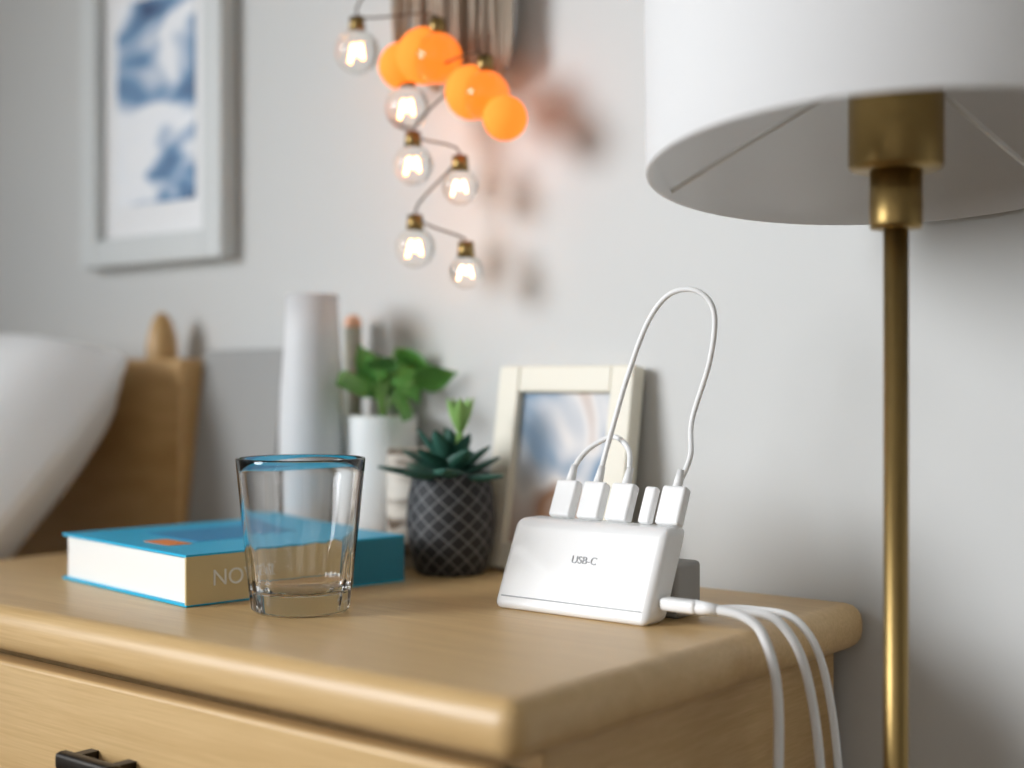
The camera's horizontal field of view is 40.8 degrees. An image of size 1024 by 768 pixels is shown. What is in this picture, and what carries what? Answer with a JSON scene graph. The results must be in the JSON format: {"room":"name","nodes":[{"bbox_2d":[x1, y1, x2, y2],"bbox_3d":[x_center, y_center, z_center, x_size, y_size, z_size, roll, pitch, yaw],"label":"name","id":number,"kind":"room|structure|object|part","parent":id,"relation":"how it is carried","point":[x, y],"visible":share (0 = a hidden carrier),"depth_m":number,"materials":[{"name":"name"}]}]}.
{"room":"bedroom","nodes":[
{"label":"bedroom","id":0,"kind":"room"},
{"bbox_2d":[0,0,1023,767],"bbox_3d":[-0.387,-0.477,1.531,4.900,2.500,0.134,0,0,39],"label":"wall","id":1,"kind":"structure","parent":0,"point":[575,248],"depth_m":1.10,"materials":[{"name":"white paint"}]},
{"bbox_2d":[80,0,236,269],"bbox_3d":[-0.381,-0.308,1.469,0.244,0.360,0.022,0,0,39],"label":"framed wall art","id":2,"kind":"object","parent":1,"relation":"attached to","point":[158,78],"visible":1,"depth_m":1.46,"materials":[{"name":"white"}]},
{"bbox_3d":[-0.464,-0.308,1.536,0.030,0.360,0.022,0,0,39],"label":"frame","id":3,"kind":"part","parent":2,"relation":"part of","materials":[{"name":"white wood"}]},
{"bbox_2d":[117,0,194,207],"bbox_3d":[-0.381,-0.303,1.469,0.134,0.220,0.002,0,0,39],"label":"print","id":4,"kind":"object","parent":2,"relation":"attached to","point":[156,38],"depth_m":1.47},
{"bbox_3d":[-0.381,-0.143,1.469,0.185,0.030,0.022,0,0,39],"label":"frame","id":5,"kind":"part","parent":2,"relation":"part of","materials":[{"name":"white wood"}]},
{"bbox_3d":[-0.298,-0.308,1.402,0.030,0.360,0.022,0,0,39],"label":"frame","id":6,"kind":"part","parent":2,"relation":"part of","materials":[{"name":"white wood"}]},
{"bbox_2d":[335,0,526,288],"bbox_3d":[-0.070,-0.222,1.154,0.204,0.288,0.051,0,0,39],"label":"string lights","id":7,"kind":"object","parent":1,"relation":"attached to","point":[424,55],"visible":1,"depth_m":1.14,"materials":[{"name":"white"}]},
{"bbox_3d":[-0.076,-0.243,1.164,0.150,0.247,0.015,0,0,39],"label":"cord","id":8,"kind":"part","parent":7,"relation":"part of","materials":[{"name":"brown plastic"}]},
{"bbox_3d":[-1.541,0.823,0.106,4.900,0.100,3.800,0,0,39],"label":"floor","id":9,"kind":"structure","parent":0,"visible":0},
{"bbox_2d":[10,312,202,558],"bbox_3d":[-1.533,0.349,1.088,1.500,0.848,2.055,0,0,39],"label":"bed","id":10,"kind":"object","parent":9,"relation":"on","point":[139,472],"visible":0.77,"depth_m":1.42,"materials":[{"name":"brown wood"}]},
{"bbox_2d":[0,334,126,559],"bbox_3d":[-0.686,0.107,1.440,0.620,0.324,0.327,0,0,41],"label":"pillow","id":11,"kind":"object","parent":10,"relation":"on","point":[58,398],"visible":0.99,"depth_m":1.30,"materials":[{"name":"white fabric"}]},
{"bbox_3d":[-0.362,0.349,1.426,0.033,0.848,0.033,0,0,39],"label":"post","id":12,"kind":"part","parent":10,"relation":"part of","materials":[{"name":"brown wood"}]},
{"bbox_2d":[0,553,861,767],"bbox_3d":[-0.152,0.463,1.027,0.700,0.620,0.413,0,0,39],"label":"nightstand","id":13,"kind":"object","parent":9,"relation":"on","point":[418,671],"visible":0.77,"depth_m":0.83,"materials":[{"name":"brown wood"}]},
{"bbox_3d":[-0.274,0.239,0.878,0.008,0.008,0.020,0,0,39],"label":"handle post","id":14,"kind":"part","parent":13,"relation":"part of","materials":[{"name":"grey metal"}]},
{"bbox_3d":[-0.265,0.239,0.859,0.060,0.012,0.010,0,0,39],"label":"handle","id":15,"kind":"part","parent":13,"relation":"part of","materials":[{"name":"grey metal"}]},
{"bbox_3d":[-0.243,0.239,0.853,0.008,0.008,0.020,0,0,39],"label":"handle post","id":16,"kind":"part","parent":13,"relation":"part of","materials":[{"name":"grey metal"}]},
{"bbox_2d":[63,519,403,607],"bbox_3d":[-0.218,0.135,1.076,0.190,0.036,0.193,0,0,-43],"label":"book","id":17,"kind":"object","parent":13,"relation":"on","point":[187,565],"visible":0.74,"depth_m":1.02,"materials":[{"name":"teal paper"}]},
{"bbox_2d":[187,348,283,522],"bbox_3d":[-0.267,0.060,1.361,0.125,0.188,0.040,0,0,39],"label":"canvas panel","id":18,"kind":"object","parent":13,"relation":"on","point":[239,408],"visible":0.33,"depth_m":1.36,"materials":[{"name":"grey fabric"}]},
{"bbox_3d":[-0.261,0.282,0.892,0.650,0.180,0.018,0,0,39],"label":"drawer","id":19,"kind":"part","parent":13,"relation":"part of","materials":[{"name":"brown wood"}]},
{"bbox_2d":[235,454,364,617],"bbox_3d":[-0.143,0.101,0.931,0.087,0.103,0.087,0,0,39],"label":"drinking glass","id":20,"kind":"object","parent":13,"relation":"on","point":[300,513],"visible":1,"depth_m":0.90,"materials":[{"name":"clear glass"}]},
{"bbox_2d":[279,293,344,454],"bbox_3d":[-0.177,0.037,1.222,0.058,0.232,0.058,0,0,39],"label":"vase","id":21,"kind":"object","parent":13,"relation":"on","point":[311,419],"visible":0.65,"depth_m":1.20,"materials":[{"name":"white ceramic"}]},
{"bbox_2d":[344,315,361,454],"bbox_3d":[-0.146,0.044,1.268,0.025,0.217,0.025,0,0,39],"label":"taper candle","id":22,"kind":"object","parent":13,"relation":"on","point":[352,326],"visible":0.38,"depth_m":1.26,"materials":[{"name":"beige wax"}]},
{"bbox_2d":[336,344,458,531],"bbox_3d":[-0.103,0.059,1.208,0.100,0.189,0.131,0,0,39],"label":"potted plant","id":23,"kind":"object","parent":13,"relation":"on","point":[370,437],"visible":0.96,"depth_m":1.20,"materials":[{"name":"green plant"}]},
{"bbox_3d":[-0.115,0.090,1.222,0.063,0.125,0.063,0,0,39],"label":"pot","id":24,"kind":"part","parent":23,"relation":"part of","materials":[{"name":"white ceramic"}]},
{"bbox_2d":[387,448,430,567],"bbox_3d":[-0.083,0.104,1.170,0.046,0.098,0.046,0,0,39],"label":"candle holder","id":25,"kind":"object","parent":13,"relation":"on","point":[398,486],"visible":0.36,"depth_m":1.15,"materials":[{"name":"white ceramic"}]},
{"bbox_2d":[378,397,502,576],"bbox_3d":[-0.058,0.082,1.111,0.094,0.142,0.094,0,0,-19],"label":"potted succulent","id":26,"kind":"object","parent":13,"relation":"on","point":[451,516],"visible":1,"depth_m":1.09,"materials":[{"name":"black ceramic"}]},
{"bbox_2d":[406,470,495,576],"bbox_3d":[-0.050,0.112,1.117,0.073,0.082,0.073,0,0,39],"label":"pot","id":27,"kind":"object","parent":26,"relation":"attached to","point":[451,516],"depth_m":1.09,"materials":[{"name":"ceramic"}]},
{"bbox_2d":[488,365,644,568],"bbox_3d":[0.040,0.069,1.112,0.136,0.168,0.042,0,0,39],"label":"picture frame","id":28,"kind":"object","parent":13,"relation":"on","point":[546,416],"visible":0.62,"depth_m":1.12,"materials":[{"name":"beige paint"}]},
{"bbox_3d":[-0.005,0.069,1.148,0.022,0.168,0.016,0,-9,39],"label":"frame","id":29,"kind":"part","parent":28,"relation":"part of","materials":[{"name":"beige paint"}]},
{"bbox_3d":[0.032,0.141,1.103,0.093,0.022,0.016,0,-9,39],"label":"frame","id":30,"kind":"part","parent":28,"relation":"part of","materials":[{"name":"beige paint"}]},
{"bbox_2d":[509,393,609,541],"bbox_3d":[0.040,0.069,1.112,0.096,0.128,0.002,0,-9,39],"label":"photo","id":31,"kind":"object","parent":28,"relation":"attached to","point":[548,432],"depth_m":1.12},
{"bbox_3d":[0.047,-0.003,1.121,0.093,0.022,0.016,0,-9,39],"label":"frame","id":32,"kind":"part","parent":28,"relation":"part of","materials":[{"name":"beige paint"}]},
{"bbox_3d":[0.084,0.069,1.076,0.022,0.168,0.016,0,-9,39],"label":"frame","id":33,"kind":"part","parent":28,"relation":"part of","materials":[{"name":"beige paint"}]},
{"bbox_2d":[497,516,699,625],"bbox_3d":[0.057,0.123,0.930,0.126,0.060,0.067,0,0,39],"label":"hub","id":34,"kind":"object","parent":13,"relation":"on","point":[603,570],"visible":0.99,"depth_m":0.91,"materials":[{"name":"white plastic"}]},
{"bbox_2d":[549,434,638,522],"bbox_3d":[0.061,0.064,0.950,0.066,0.059,0.035,0,0,39],"label":"cable","id":35,"kind":"object","parent":34,"relation":"attached to","point":[623,496],"visible":1,"depth_m":0.95,"materials":[{"name":"white plastic"}]},
{"bbox_2d":[576,287,717,527],"bbox_3d":[0.094,0.014,0.937,0.085,0.160,0.055,0,0,39],"label":"cable","id":36,"kind":"object","parent":34,"relation":"attached to","point":[672,508],"visible":1,"depth_m":0.94,"materials":[{"name":"white plastic"}]},
{"bbox_2d":[638,486,659,524],"bbox_3d":[0.091,0.081,0.915,0.010,0.025,0.015,0,0,39],"label":"adapter","id":37,"kind":"object","parent":34,"relation":"attached to","point":[651,495],"visible":1,"depth_m":0.91,"materials":[{"name":"white plastic"}]},
{"bbox_2d":[659,597,783,767],"bbox_3d":[0.095,0.455,0.923,0.082,0.640,0.247,0,0,-16],"label":"power cable","id":38,"kind":"object","parent":34,"relation":"attached to","point":[671,604],"visible":1,"depth_m":0.84,"materials":[{"name":"white plastic"}]},
{"bbox_2d":[676,606,824,767],"bbox_3d":[0.127,0.458,0.922,0.071,0.634,0.211,0,0,-20],"label":"charging cable","id":39,"kind":"object","parent":13,"relation":"on","point":[805,670],"visible":0.69,"depth_m":0.85,"materials":[{"name":"white plastic"}]},
{"bbox_2d":[721,604,841,767],"bbox_3d":[0.139,0.458,0.914,0.081,0.634,0.184,0,0,-19],"label":"charging cable","id":40,"kind":"object","parent":13,"relation":"on","point":[795,619],"visible":0.62,"depth_m":0.85,"materials":[{"name":"white plastic"}]},
{"bbox_2d":[644,0,1023,767],"bbox_3d":[0.223,0.182,0.809,0.308,1.182,0.313,0,0,39],"label":"floor lamp","id":41,"kind":"object","parent":9,"relation":"on","point":[892,117],"visible":1,"depth_m":0.79,"materials":[{"name":"white fabric"}]},
{"bbox_3d":[0.223,-0.259,0.809,0.290,0.270,0.290,-5,-8,39],"label":"lamp shade","id":42,"kind":"part","parent":41,"relation":"part of","materials":[{"name":"white fabric"}]},
{"bbox_2d":[848,88,944,175],"bbox_3d":[0.223,-0.156,0.800,0.054,0.064,0.054,0,0,39],"label":"socket","id":43,"kind":"object","parent":41,"relation":"attached to","point":[892,133],"depth_m":0.78,"materials":[{"name":"gold metal"}]}
]}

